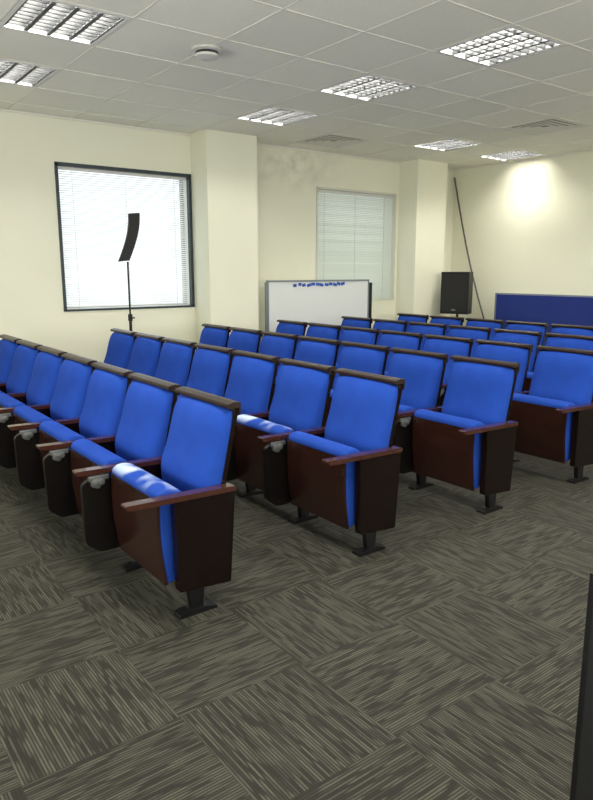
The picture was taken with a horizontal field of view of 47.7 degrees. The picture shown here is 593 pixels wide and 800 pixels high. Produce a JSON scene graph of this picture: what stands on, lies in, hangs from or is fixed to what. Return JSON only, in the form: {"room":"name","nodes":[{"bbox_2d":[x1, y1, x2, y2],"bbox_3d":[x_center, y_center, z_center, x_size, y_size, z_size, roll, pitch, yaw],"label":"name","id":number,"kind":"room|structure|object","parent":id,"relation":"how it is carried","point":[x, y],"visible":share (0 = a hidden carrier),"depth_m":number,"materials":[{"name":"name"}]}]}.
{"room":"lecture hall","nodes":[
{"label":"lecture hall","id":0,"kind":"room"},
{"bbox_2d":[190,129,258,348],"bbox_3d":[-0.837,-1.564,7.995,0.670,3.020,0.360,-8,14,-36],"label":"wall column","id":1,"kind":"structure","parent":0,"point":[223,164],"depth_m":7.75,"materials":[{"name":"beige paint"}]},
{"bbox_2d":[0,111,454,362],"bbox_3d":[-1.891,-1.633,7.562,11.190,3.320,0.250,-8,14,-36],"label":"wall","id":2,"kind":"structure","parent":0,"point":[31,293],"depth_m":7.30,"materials":[{"name":"beige paint"}]},
{"bbox_2d":[54,161,194,311],"bbox_3d":[-1.906,-1.785,7.494,1.556,1.516,0.232,-8,14,-36],"label":"window","id":3,"kind":"structure","parent":2,"relation":"in","point":[177,282],"depth_m":7.42,"materials":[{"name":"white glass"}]},
{"bbox_2d":[0,108,592,170],"bbox_3d":[1.251,-2.162,3.212,10.690,0.018,10.190,-8,14,-36],"label":"trim","id":4,"kind":"structure","parent":2,"relation":"attached to","point":[5,110],"depth_m":8.31,"materials":[{"name":"white paint"}]},
{"bbox_2d":[316,186,396,299],"bbox_3d":[0.789,-2.172,9.488,1.486,1.516,0.232,-8,14,-36],"label":"window blind","id":5,"kind":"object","parent":2,"relation":"in","point":[356,262],"depth_m":9.46,"materials":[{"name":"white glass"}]},
{"bbox_2d":[0,451,592,799],"bbox_3d":[1.251,0.841,3.796,11.190,0.100,10.690,-8,14,-36],"label":"floor","id":6,"kind":"structure","parent":0,"point":[443,661],"depth_m":2.66,"materials":[{"name":"carpet"}]},
{"bbox_2d":[0,334,21,382],"bbox_3d":[-2.770,-0.088,5.908,0.592,0.918,0.594,-8,14,-36],"label":"seat","id":7,"kind":"object","parent":6,"relation":"on","point":[8,345],"visible":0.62,"depth_m":5.78,"materials":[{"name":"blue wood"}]},
{"bbox_2d":[0,340,42,393],"bbox_3d":[-2.418,0.001,5.450,0.592,0.918,0.594,-8,14,-36],"label":"seat","id":8,"kind":"object","parent":6,"relation":"on","point":[25,354],"visible":0.57,"depth_m":5.37,"materials":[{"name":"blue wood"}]},
{"bbox_2d":[6,344,37,393],"bbox_3d":[-2.265,-0.196,5.494,0.187,0.489,0.499,-8,14,-36],"label":"backrest cushion","id":9,"kind":"object","parent":8,"relation":"on","point":[24,357],"depth_m":5.35,"materials":[{"name":"blue fabric"}]},
{"bbox_2d":[0,346,67,414],"bbox_3d":[-2.066,0.091,4.991,0.592,0.918,0.594,-8,14,-36],"label":"seat","id":10,"kind":"object","parent":6,"relation":"on","point":[47,364],"visible":0.52,"depth_m":4.90,"materials":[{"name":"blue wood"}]},
{"bbox_2d":[0,393,26,414],"bbox_3d":[-2.091,0.196,4.957,0.159,0.439,0.504,-8,14,-36],"label":"seat cushion","id":11,"kind":"object","parent":10,"relation":"on","point":[6,400],"depth_m":4.83,"materials":[{"name":"blue fabric"}]},
{"bbox_2d":[26,351,61,405],"bbox_3d":[-1.913,-0.107,5.035,0.187,0.489,0.499,-8,14,-36],"label":"backrest cushion","id":12,"kind":"object","parent":10,"relation":"on","point":[47,364],"depth_m":4.90,"materials":[{"name":"blue fabric"}]},
{"bbox_2d":[0,353,96,468],"bbox_3d":[-1.714,0.180,4.532,0.592,0.918,0.594,-8,14,-36],"label":"seat","id":13,"kind":"object","parent":6,"relation":"on","point":[75,372],"visible":0.56,"depth_m":4.52,"materials":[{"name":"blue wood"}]},
{"bbox_2d":[14,405,51,430],"bbox_3d":[-1.739,0.285,4.498,0.159,0.439,0.504,-8,14,-36],"label":"seat cushion","id":14,"kind":"object","parent":13,"relation":"on","point":[23,414],"depth_m":4.44,"materials":[{"name":"blue fabric"}]},
{"bbox_2d":[50,359,90,419],"bbox_3d":[-1.561,-0.018,4.577,0.187,0.489,0.499,-8,14,-36],"label":"backrest cushion","id":15,"kind":"object","parent":13,"relation":"on","point":[68,400],"depth_m":4.44,"materials":[{"name":"blue fabric"}]},
{"bbox_2d":[7,362,133,489],"bbox_3d":[-1.362,0.269,4.074,0.592,0.918,0.594,-8,14,-36],"label":"seat","id":16,"kind":"object","parent":6,"relation":"on","point":[108,385],"visible":0.67,"depth_m":4.09,"materials":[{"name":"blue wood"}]},
{"bbox_2d":[39,420,84,450],"bbox_3d":[-1.387,0.374,4.040,0.159,0.439,0.504,-8,14,-36],"label":"seat cushion","id":17,"kind":"object","parent":16,"relation":"on","point":[50,431],"depth_m":3.98,"materials":[{"name":"blue fabric"}]},
{"bbox_2d":[79,369,126,437],"bbox_3d":[-1.209,0.071,4.118,0.187,0.489,0.499,-8,14,-36],"label":"backrest cushion","id":18,"kind":"object","parent":16,"relation":"on","point":[102,410],"depth_m":3.99,"materials":[{"name":"blue fabric"}]},
{"bbox_2d":[36,373,180,534],"bbox_3d":[-1.010,0.358,3.615,0.592,0.918,0.594,-8,14,-36],"label":"seat","id":19,"kind":"object","parent":6,"relation":"on","point":[149,404],"visible":0.64,"depth_m":3.63,"materials":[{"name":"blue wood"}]},
{"bbox_2d":[71,439,126,475],"bbox_3d":[-1.035,0.464,3.581,0.159,0.439,0.504,-8,14,-36],"label":"seat cushion","id":20,"kind":"object","parent":19,"relation":"on","point":[85,453],"depth_m":3.52,"materials":[{"name":"blue fabric"}]},
{"bbox_2d":[115,380,172,460],"bbox_3d":[-0.857,0.160,3.659,0.187,0.489,0.499,-8,14,-36],"label":"backrest cushion","id":21,"kind":"object","parent":19,"relation":"on","point":[144,426],"depth_m":3.53,"materials":[{"name":"blue fabric"}]},
{"bbox_2d":[104,328,137,368],"bbox_3d":[-1.925,-0.211,6.545,0.592,0.918,0.594,-8,14,-36],"label":"seat","id":22,"kind":"object","parent":6,"relation":"on","point":[120,345],"visible":0.23,"depth_m":6.46,"materials":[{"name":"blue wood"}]},
{"bbox_2d":[127,262,134,330],"bbox_3d":[-1.827,-0.700,7.311,0.430,1.585,0.377,-8,14,-36],"label":"speaker stand","id":23,"kind":"object","parent":6,"relation":"on","point":[130,316],"visible":0.23,"depth_m":7.20,"materials":[{"name":"black metal"}]},
{"bbox_2d":[118,213,139,261],"bbox_3d":[-1.772,-1.716,7.073,0.240,0.500,0.110,-3,11,-17],"label":"speaker","id":24,"kind":"object","parent":23,"relation":"on","point":[133,218],"visible":1,"depth_m":7.03},
{"bbox_2d":[118,214,128,261],"bbox_3d":[-1.824,-1.708,7.058,0.129,0.490,0.092,-3,11,-17],"label":"grille","id":25,"kind":"object","parent":24,"relation":"attached to","point":[124,256],"depth_m":7.04,"materials":[{"name":"black metal"}]},
{"bbox_2d":[127,333,164,376],"bbox_3d":[-1.573,-0.122,6.087,0.592,0.918,0.594,-8,14,-36],"label":"seat","id":26,"kind":"object","parent":6,"relation":"on","point":[145,354],"visible":0.2,"depth_m":6.00,"materials":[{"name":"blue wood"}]},
{"bbox_2d":[72,386,240,619],"bbox_3d":[-0.641,0.451,3.135,0.592,0.918,0.649,-8,14,-36],"label":"seat","id":27,"kind":"object","parent":6,"relation":"on","point":[172,513],"visible":1,"depth_m":3.02,"materials":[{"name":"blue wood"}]},
{"bbox_2d":[112,463,180,582],"bbox_3d":[-0.683,0.553,3.123,0.159,0.439,0.504,-8,14,-36],"label":"seat cushion","id":28,"kind":"object","parent":27,"relation":"on","point":[145,535],"depth_m":3.01,"materials":[{"name":"blue fabric"}]},
{"bbox_2d":[161,395,231,491],"bbox_3d":[-0.505,0.249,3.201,0.187,0.489,0.499,-8,14,-36],"label":"backrest cushion","id":29,"kind":"object","parent":27,"relation":"on","point":[198,448],"depth_m":3.08,"materials":[{"name":"blue fabric"}]},
{"bbox_2d":[155,337,196,386],"bbox_3d":[-1.221,-0.033,5.628,0.592,0.918,0.594,-8,14,-36],"label":"seat","id":30,"kind":"object","parent":6,"relation":"on","point":[176,355],"visible":0.27,"depth_m":5.54,"materials":[{"name":"blue fabric"}]},
{"bbox_2d":[177,343,234,399],"bbox_3d":[-0.869,0.056,5.170,0.592,0.918,0.594,-8,14,-36],"label":"seat","id":31,"kind":"object","parent":6,"relation":"on","point":[211,364],"visible":0.23,"depth_m":5.09,"materials":[{"name":"blue fabric"}]},
{"bbox_2d":[186,348,229,396],"bbox_3d":[-0.717,-0.142,5.213,0.187,0.489,0.499,-8,14,-36],"label":"backrest cushion","id":32,"kind":"object","parent":31,"relation":"on","point":[210,368],"depth_m":5.09,"materials":[{"name":"blue fabric"}]},
{"bbox_2d":[199,323,230,347],"bbox_3d":[-1.091,-0.332,7.163,0.592,0.918,0.594,-8,14,-36],"label":"seat","id":33,"kind":"object","parent":6,"relation":"on","point":[211,334],"visible":0.17,"depth_m":7.09,"materials":[{"name":"blue fabric"}]},
{"bbox_2d":[227,327,262,362],"bbox_3d":[-0.739,-0.242,6.704,0.592,0.918,0.594,-8,14,-36],"label":"seat","id":34,"kind":"object","parent":6,"relation":"on","point":[243,339],"visible":0.24,"depth_m":6.64,"materials":[{"name":"blue fabric"}]},
{"bbox_2d":[224,350,279,414],"bbox_3d":[-0.517,0.145,4.711,0.592,0.918,0.594,-8,14,-36],"label":"seat","id":35,"kind":"object","parent":6,"relation":"on","point":[252,377],"visible":0.23,"depth_m":4.63,"materials":[{"name":"blue fabric"}]},
{"bbox_2d":[259,331,298,376],"bbox_3d":[-0.387,-0.153,6.245,0.592,0.918,0.594,-8,14,-36],"label":"seat","id":36,"kind":"object","parent":6,"relation":"on","point":[282,345],"visible":0.2,"depth_m":6.18,"materials":[{"name":"blue fabric"}]},
{"bbox_2d":[226,358,335,497],"bbox_3d":[-0.165,0.234,4.252,0.592,0.918,0.594,-8,14,-36],"label":"seat","id":37,"kind":"object","parent":6,"relation":"on","point":[300,401],"visible":0.59,"depth_m":4.21,"materials":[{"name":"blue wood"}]},
{"bbox_2d":[237,414,293,442],"bbox_3d":[-0.191,0.340,4.218,0.159,0.439,0.504,-8,14,-36],"label":"seat cushion","id":38,"kind":"object","parent":37,"relation":"on","point":[249,427],"depth_m":4.16,"materials":[{"name":"blue fabric"}]},
{"bbox_2d":[269,364,328,430],"bbox_3d":[-0.012,0.036,4.296,0.187,0.489,0.499,-8,14,-36],"label":"backrest cushion","id":39,"kind":"object","parent":37,"relation":"on","point":[300,401],"depth_m":4.19,"materials":[{"name":"blue fabric"}]},
{"bbox_2d":[258,319,307,354],"bbox_3d":[-0.280,-0.448,7.762,0.592,0.918,0.594,-8,14,-36],"label":"seat","id":40,"kind":"object","parent":6,"relation":"on","point":[284,326],"visible":0.15,"depth_m":7.70,"materials":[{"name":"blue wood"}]},
{"bbox_2d":[276,323,303,354],"bbox_3d":[-0.128,-0.646,7.806,0.187,0.489,0.499,-8,14,-36],"label":"backrest cushion","id":41,"kind":"object","parent":40,"relation":"on","point":[287,328],"depth_m":7.69,"materials":[{"name":"blue fabric"}]},
{"bbox_2d":[272,336,340,399],"bbox_3d":[-0.035,-0.064,5.787,0.592,0.918,0.594,-8,14,-36],"label":"seat","id":42,"kind":"object","parent":6,"relation":"on","point":[323,351],"visible":0.23,"depth_m":5.74,"materials":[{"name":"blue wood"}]},
{"bbox_2d":[295,340,335,365],"bbox_3d":[0.118,-0.262,5.831,0.187,0.489,0.499,-8,14,-36],"label":"backrest cushion","id":43,"kind":"object","parent":42,"relation":"on","point":[323,352],"depth_m":5.73,"materials":[{"name":"blue fabric"}]},
{"bbox_2d":[294,322,340,359],"bbox_3d":[0.072,-0.359,7.304,0.592,0.918,0.594,-8,14,-36],"label":"seat","id":44,"kind":"object","parent":6,"relation":"on","point":[327,331],"visible":0.16,"depth_m":7.26,"materials":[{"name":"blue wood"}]},
{"bbox_2d":[306,326,337,339],"bbox_3d":[0.225,-0.557,7.348,0.187,0.489,0.499,-8,14,-36],"label":"backrest cushion","id":45,"kind":"object","parent":44,"relation":"on","point":[327,332],"depth_m":7.25,"materials":[{"name":"blue fabric"}]},
{"bbox_2d":[265,279,371,335],"bbox_3d":[0.319,-0.867,8.724,1.760,1.373,0.235,-8,14,-36],"label":"whiteboard","id":46,"kind":"object","parent":6,"relation":"on","point":[283,301],"visible":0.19,"depth_m":8.59,"materials":[{"name":"white enamel"},{"name":"grey metal"},{"name":"black metal"}]},
{"bbox_2d":[257,368,404,556],"bbox_3d":[0.203,0.328,3.772,0.592,0.918,0.649,-8,14,-36],"label":"seat","id":47,"kind":"object","parent":6,"relation":"on","point":[344,472],"visible":1,"depth_m":3.68,"materials":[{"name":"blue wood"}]},
{"bbox_2d":[288,431,359,526],"bbox_3d":[0.161,0.429,3.760,0.159,0.439,0.504,-8,14,-36],"label":"seat cushion","id":48,"kind":"object","parent":47,"relation":"on","point":[325,491],"depth_m":3.67,"materials":[{"name":"blue fabric"}]},
{"bbox_2d":[324,375,397,451],"bbox_3d":[0.340,0.126,3.838,0.187,0.489,0.499,-8,14,-36],"label":"backrest cushion","id":49,"kind":"object","parent":47,"relation":"on","point":[363,413],"depth_m":3.73,"materials":[{"name":"blue fabric"}]},
{"bbox_2d":[332,326,378,383],"bbox_3d":[0.424,-0.270,6.845,0.592,0.918,0.594,-8,14,-36],"label":"seat","id":50,"kind":"object","parent":6,"relation":"on","point":[350,334],"visible":0.19,"depth_m":6.82,"materials":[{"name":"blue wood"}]},
{"bbox_2d":[336,329,375,362],"bbox_3d":[0.577,-0.468,6.889,0.187,0.489,0.499,-8,14,-36],"label":"backrest cushion","id":51,"kind":"object","parent":50,"relation":"on","point":[366,336],"depth_m":6.82,"materials":[{"name":"blue fabric"}]},
{"bbox_2d":[338,316,372,339],"bbox_3d":[0.530,-0.565,8.362,0.592,0.918,0.594,-8,14,-36],"label":"seat","id":52,"kind":"object","parent":6,"relation":"on","point":[361,322],"visible":0.16,"depth_m":8.34,"materials":[{"name":"blue fabric"}]},
{"bbox_2d":[324,341,389,426],"bbox_3d":[0.318,0.025,5.328,0.592,0.918,0.594,-8,14,-36],"label":"seat","id":53,"kind":"object","parent":6,"relation":"on","point":[369,358],"visible":0.25,"depth_m":5.28,"materials":[{"name":"blue fabric"}]},
{"bbox_2d":[332,346,384,389],"bbox_3d":[0.470,-0.173,5.372,0.187,0.489,0.499,-8,14,-36],"label":"backrest cushion","id":54,"kind":"object","parent":53,"relation":"on","point":[369,359],"depth_m":5.28,"materials":[{"name":"blue fabric"}]},
{"bbox_2d":[373,319,407,344],"bbox_3d":[0.882,-0.475,7.903,0.592,0.918,0.594,-8,14,-36],"label":"seat","id":55,"kind":"object","parent":6,"relation":"on","point":[381,324],"visible":0.2,"depth_m":7.89,"materials":[{"name":"blue fabric"}]},
{"bbox_2d":[379,330,422,375],"bbox_3d":[0.776,-0.181,6.386,0.592,0.918,0.594,-8,14,-36],"label":"seat","id":56,"kind":"object","parent":6,"relation":"on","point":[397,339],"visible":0.16,"depth_m":6.37,"materials":[{"name":"blue fabric"}]},
{"bbox_2d":[397,313,428,331],"bbox_3d":[1.337,-0.681,8.959,0.592,0.918,0.594,-8,14,-36],"label":"seat","id":57,"kind":"object","parent":6,"relation":"on","point":[402,316],"visible":0.11,"depth_m":8.94,"materials":[{"name":"blue fabric"}]},
{"bbox_2d":[387,347,448,419],"bbox_3d":[0.669,0.114,4.870,0.592,0.918,0.594,-8,14,-36],"label":"seat","id":58,"kind":"object","parent":6,"relation":"on","point":[423,372],"visible":0.27,"depth_m":4.79,"materials":[{"name":"blue fabric"}]},
{"bbox_2d":[398,404,415,419],"bbox_3d":[0.644,0.220,4.836,0.159,0.439,0.504,-8,14,-36],"label":"seat cushion","id":59,"kind":"object","parent":58,"relation":"on","point":[401,407],"depth_m":4.59,"materials":[{"name":"blue fabric"}]},
{"bbox_2d":[387,353,442,408],"bbox_3d":[0.822,-0.084,4.914,0.187,0.489,0.499,-8,14,-36],"label":"backrest cushion","id":60,"kind":"object","parent":58,"relation":"on","point":[422,373],"depth_m":4.79,"materials":[{"name":"blue fabric"}]},
{"bbox_2d":[408,321,446,350],"bbox_3d":[1.235,-0.386,7.445,0.592,0.918,0.594,-8,14,-36],"label":"seat","id":61,"kind":"object","parent":6,"relation":"on","point":[423,328],"visible":0.14,"depth_m":7.41,"materials":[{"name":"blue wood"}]},
{"bbox_2d":[430,315,463,335],"bbox_3d":[1.689,-0.592,8.500,0.592,0.918,0.594,-8,14,-36],"label":"seat","id":62,"kind":"object","parent":6,"relation":"on","point":[448,320],"visible":0.12,"depth_m":8.45,"materials":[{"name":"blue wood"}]},
{"bbox_2d":[423,334,473,390],"bbox_3d":[1.128,-0.091,5.928,0.592,0.918,0.594,-8,14,-36],"label":"seat","id":63,"kind":"object","parent":6,"relation":"on","point":[449,345],"visible":0.23,"depth_m":5.86,"materials":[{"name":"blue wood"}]},
{"bbox_2d":[392,355,519,514],"bbox_3d":[1.038,0.207,4.390,0.592,0.918,0.649,-8,14,-36],"label":"seat","id":64,"kind":"object","parent":6,"relation":"on","point":[467,441],"visible":0.98,"depth_m":4.30,"materials":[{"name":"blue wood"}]},
{"bbox_2d":[414,409,484,488],"bbox_3d":[0.996,0.309,4.377,0.159,0.439,0.504,-8,14,-36],"label":"seat cushion","id":65,"kind":"object","parent":64,"relation":"on","point":[441,453],"depth_m":4.29,"materials":[{"name":"blue fabric"}]},
{"bbox_2d":[441,361,513,424],"bbox_3d":[1.174,0.005,4.455,0.187,0.489,0.499,-8,14,-36],"label":"backrest cushion","id":66,"kind":"object","parent":64,"relation":"on","point":[482,391],"depth_m":4.36,"materials":[{"name":"blue fabric"}]},
{"bbox_2d":[448,325,490,356],"bbox_3d":[1.587,-0.297,6.986,0.592,0.918,0.594,-8,14,-36],"label":"seat","id":67,"kind":"object","parent":6,"relation":"on","point":[475,333],"visible":0.16,"depth_m":6.93,"materials":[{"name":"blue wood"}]},
{"bbox_2d":[454,177,484,318],"bbox_3d":[2.745,-1.927,10.201,0.034,2.902,1.050,-8,14,-36],"label":"pole","id":68,"kind":"object","parent":6,"relation":"on","point":[454,177],"visible":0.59,"depth_m":10.29,"materials":[{"name":"grey metal"}]},
{"bbox_2d":[465,318,503,340],"bbox_3d":[2.041,-0.502,8.041,0.592,0.918,0.594,-8,14,-36],"label":"seat","id":69,"kind":"object","parent":6,"relation":"on","point":[474,322],"visible":0.14,"depth_m":8.00,"materials":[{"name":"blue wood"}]},
{"bbox_2d":[438,339,532,405],"bbox_3d":[1.480,-0.002,5.469,0.592,0.918,0.594,-8,14,-36],"label":"seat","id":70,"kind":"object","parent":6,"relation":"on","point":[520,353],"visible":0.22,"depth_m":5.41,"materials":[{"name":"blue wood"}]},
{"bbox_2d":[474,344,528,391],"bbox_3d":[1.633,-0.200,5.513,0.187,0.489,0.499,-8,14,-36],"label":"backrest cushion","id":71,"kind":"object","parent":70,"relation":"on","point":[516,353],"depth_m":5.39,"materials":[{"name":"blue fabric"}]},
{"bbox_2d":[493,328,541,371],"bbox_3d":[1.939,-0.208,6.527,0.592,0.918,0.594,-8,14,-36],"label":"seat","id":72,"kind":"object","parent":6,"relation":"on","point":[503,335],"visible":0.14,"depth_m":6.46,"materials":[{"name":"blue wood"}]},
{"bbox_2d":[505,321,547,355],"bbox_3d":[2.393,-0.413,7.583,0.592,0.918,0.594,-8,14,-36],"label":"seat","id":73,"kind":"object","parent":6,"relation":"on","point":[511,325],"visible":0.13,"depth_m":7.54,"materials":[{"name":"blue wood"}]},
{"bbox_2d":[494,293,592,344],"bbox_3d":[3.637,-0.812,8.975,0.320,1.170,2.402,-8,14,-36],"label":"screen","id":74,"kind":"object","parent":6,"relation":"on","point":[550,309],"visible":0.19,"depth_m":9.18,"materials":[{"name":"blue fabric"}]},
{"bbox_2d":[508,345,592,483],"bbox_3d":[1.849,0.091,4.989,0.592,0.918,0.649,-8,14,-36],"label":"seat","id":75,"kind":"object","parent":6,"relation":"on","point":[554,418],"visible":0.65,"depth_m":4.89,"materials":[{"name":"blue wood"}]},
{"bbox_2d":[512,393,575,461],"bbox_3d":[1.806,0.192,4.977,0.159,0.439,0.504,-8,14,-36],"label":"seat cushion","id":76,"kind":"object","parent":75,"relation":"on","point":[544,432],"depth_m":4.87,"materials":[{"name":"blue fabric"}]},
{"bbox_2d":[529,351,592,404],"bbox_3d":[1.985,-0.111,5.055,0.187,0.489,0.499,-8,14,-36],"label":"backrest cushion","id":77,"kind":"object","parent":75,"relation":"on","point":[567,376],"depth_m":4.98,"materials":[{"name":"blue fabric"}]},
{"bbox_2d":[524,333,592,390],"bbox_3d":[2.291,-0.119,6.069,0.592,0.918,0.594,-8,14,-36],"label":"seat","id":78,"kind":"object","parent":6,"relation":"on","point":[581,342],"visible":0.11,"depth_m":6.08,"materials":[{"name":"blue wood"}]},
{"bbox_2d":[526,372,532,378],"bbox_3d":[2.265,-0.013,6.035,0.159,0.439,0.504,-8,14,-36],"label":"seat cushion","id":79,"kind":"object","parent":78,"relation":"on","point":[529,374],"depth_m":6.08,"materials":[{"name":"blue fabric"}]},
{"bbox_2d":[544,337,592,350],"bbox_3d":[2.443,-0.317,6.113,0.187,0.489,0.499,-8,14,-36],"label":"backrest cushion","id":80,"kind":"object","parent":78,"relation":"on","point":[583,343],"depth_m":6.06,"materials":[{"name":"blue fabric"}]},
{"bbox_2d":[551,324,592,335],"bbox_3d":[2.745,-0.324,7.124,0.592,0.918,0.594,-8,14,-36],"label":"seat","id":81,"kind":"object","parent":6,"relation":"on","point":[557,328],"visible":0.09,"depth_m":7.13,"materials":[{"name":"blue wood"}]},
{"bbox_2d":[570,572,592,799],"bbox_3d":[1.017,0.813,1.790,0.368,0.720,0.375,-8,14,-36],"label":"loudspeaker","id":82,"kind":"object","parent":6,"relation":"on","point":[582,769],"visible":1,"depth_m":1.81,"materials":[{"name":"black plastic"}]},
{"bbox_2d":[575,610,592,799],"bbox_3d":[0.876,0.825,1.678,0.008,0.640,0.325,-8,14,-36],"label":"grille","id":83,"kind":"object","parent":82,"relation":"attached to","point":[584,739],"depth_m":1.81,"materials":[{"name":"black metal"}]},
{"bbox_3d":[2.410,-0.841,9.883,0.540,0.860,0.470,-8,14,-36],"label":"speaker stand","id":84,"kind":"object","parent":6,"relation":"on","visible":0},
{"bbox_2d":[440,272,472,313],"bbox_3d":[2.362,-1.568,9.797,0.414,0.600,0.352,7,13,32],"label":"loudspeaker","id":85,"kind":"object","parent":84,"relation":"on","point":[456,287],"visible":1,"depth_m":9.66,"materials":[{"name":"black plastic"}]},
{"bbox_2d":[0,0,592,168],"bbox_3d":[1.251,-2.180,3.209,10.690,0.015,10.190,-8,14,-36],"label":"ceiling","id":86,"kind":"structure","parent":0,"point":[443,23],"depth_m":5.21,"materials":[{"name":"tile"}]},
{"bbox_2d":[0,59,60,86],"bbox_3d":[-2.264,-2.627,5.226,0.625,0.130,0.645,-8,14,-36],"label":"ceiling light","id":87,"kind":"object","parent":86,"relation":"attached to","point":[12,72],"visible":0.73,"depth_m":5.30,"materials":[{"name":"white metal"}]},
{"bbox_2d":[0,0,130,45],"bbox_3d":[-1.459,-2.423,4.177,0.625,0.130,0.645,-8,14,-36],"label":"ceiling light","id":88,"kind":"object","parent":86,"relation":"attached to","point":[55,19],"visible":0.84,"depth_m":4.20,"materials":[{"name":"white metal"}]},
{"bbox_2d":[191,44,221,60],"bbox_3d":[-0.627,-2.419,4.687,0.216,0.070,0.216,-8,14,-36],"label":"smoke detector","id":89,"kind":"object","parent":86,"relation":"attached to","point":[204,52],"visible":1,"depth_m":4.63,"materials":[{"name":"plastic"}]},
{"bbox_2d":[234,106,321,125],"bbox_3d":[-0.191,-2.925,6.760,0.625,0.130,0.645,-8,14,-36],"label":"ceiling light","id":90,"kind":"object","parent":86,"relation":"attached to","point":[268,115],"visible":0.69,"depth_m":6.79,"materials":[{"name":"white metal"}]},
{"bbox_2d":[0,0,592,168],"bbox_3d":[1.251,-2.171,3.211,10.690,0.004,10.190,-8,14,-36],"label":"grid","id":91,"kind":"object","parent":86,"relation":"attached to","point":[16,1],"depth_m":5.36,"materials":[{"name":"white metal"}]},
{"bbox_2d":[297,134,369,147],"bbox_3d":[0.443,-3.126,8.061,0.625,0.030,0.625,-8,14,-36],"label":"ceiling vent","id":92,"kind":"object","parent":86,"relation":"in","point":[330,140],"visible":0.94,"depth_m":8.08,"materials":[{"name":"grey metal"}]},
{"bbox_2d":[317,74,421,101],"bbox_3d":[0.615,-2.721,5.711,0.625,0.130,0.645,-8,14,-36],"label":"ceiling light","id":93,"kind":"object","parent":86,"relation":"attached to","point":[367,87],"visible":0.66,"depth_m":5.73,"materials":[{"name":"white metal"}]},
{"bbox_2d":[414,138,483,150],"bbox_3d":[1.883,-3.223,8.294,0.625,0.130,0.645,-8,14,-36],"label":"ceiling light","id":94,"kind":"object","parent":86,"relation":"attached to","point":[447,144],"visible":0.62,"depth_m":8.33,"materials":[{"name":"white metal"}]},
{"bbox_2d":[434,25,566,66],"bbox_3d":[1.420,-2.517,4.662,0.625,0.130,0.645,-8,14,-36],"label":"ceiling light","id":95,"kind":"object","parent":86,"relation":"attached to","point":[510,43],"visible":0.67,"depth_m":4.68,"materials":[{"name":"white metal"}]},
{"bbox_2d":[478,150,545,160],"bbox_3d":[2.919,-3.372,9.060,0.625,0.130,0.645,-8,14,-36],"label":"ceiling light","id":96,"kind":"object","parent":86,"relation":"attached to","point":[516,154],"visible":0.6,"depth_m":9.10,"materials":[{"name":"white"}]},
{"bbox_2d":[503,118,586,134],"bbox_3d":[2.688,-2.969,7.254,0.625,0.030,0.625,-8,14,-36],"label":"ceiling vent","id":97,"kind":"object","parent":86,"relation":"in","point":[554,124],"visible":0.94,"depth_m":7.29,"materials":[{"name":"grey metal"}]},
{"bbox_2d":[395,159,447,322],"bbox_3d":[1.843,-1.950,9.977,0.620,3.020,0.360,-8,14,-36],"label":"wall column","id":98,"kind":"structure","parent":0,"point":[422,183],"depth_m":9.73,"materials":[{"name":"beige paint"}]},
{"bbox_2d":[449,151,592,325],"bbox_3d":[5.695,-1.446,6.603,0.250,3.320,10.440,-8,14,-36],"label":"wall","id":99,"kind":"structure","parent":0,"point":[528,225],"depth_m":9.51,"materials":[{"name":"beige paint"}]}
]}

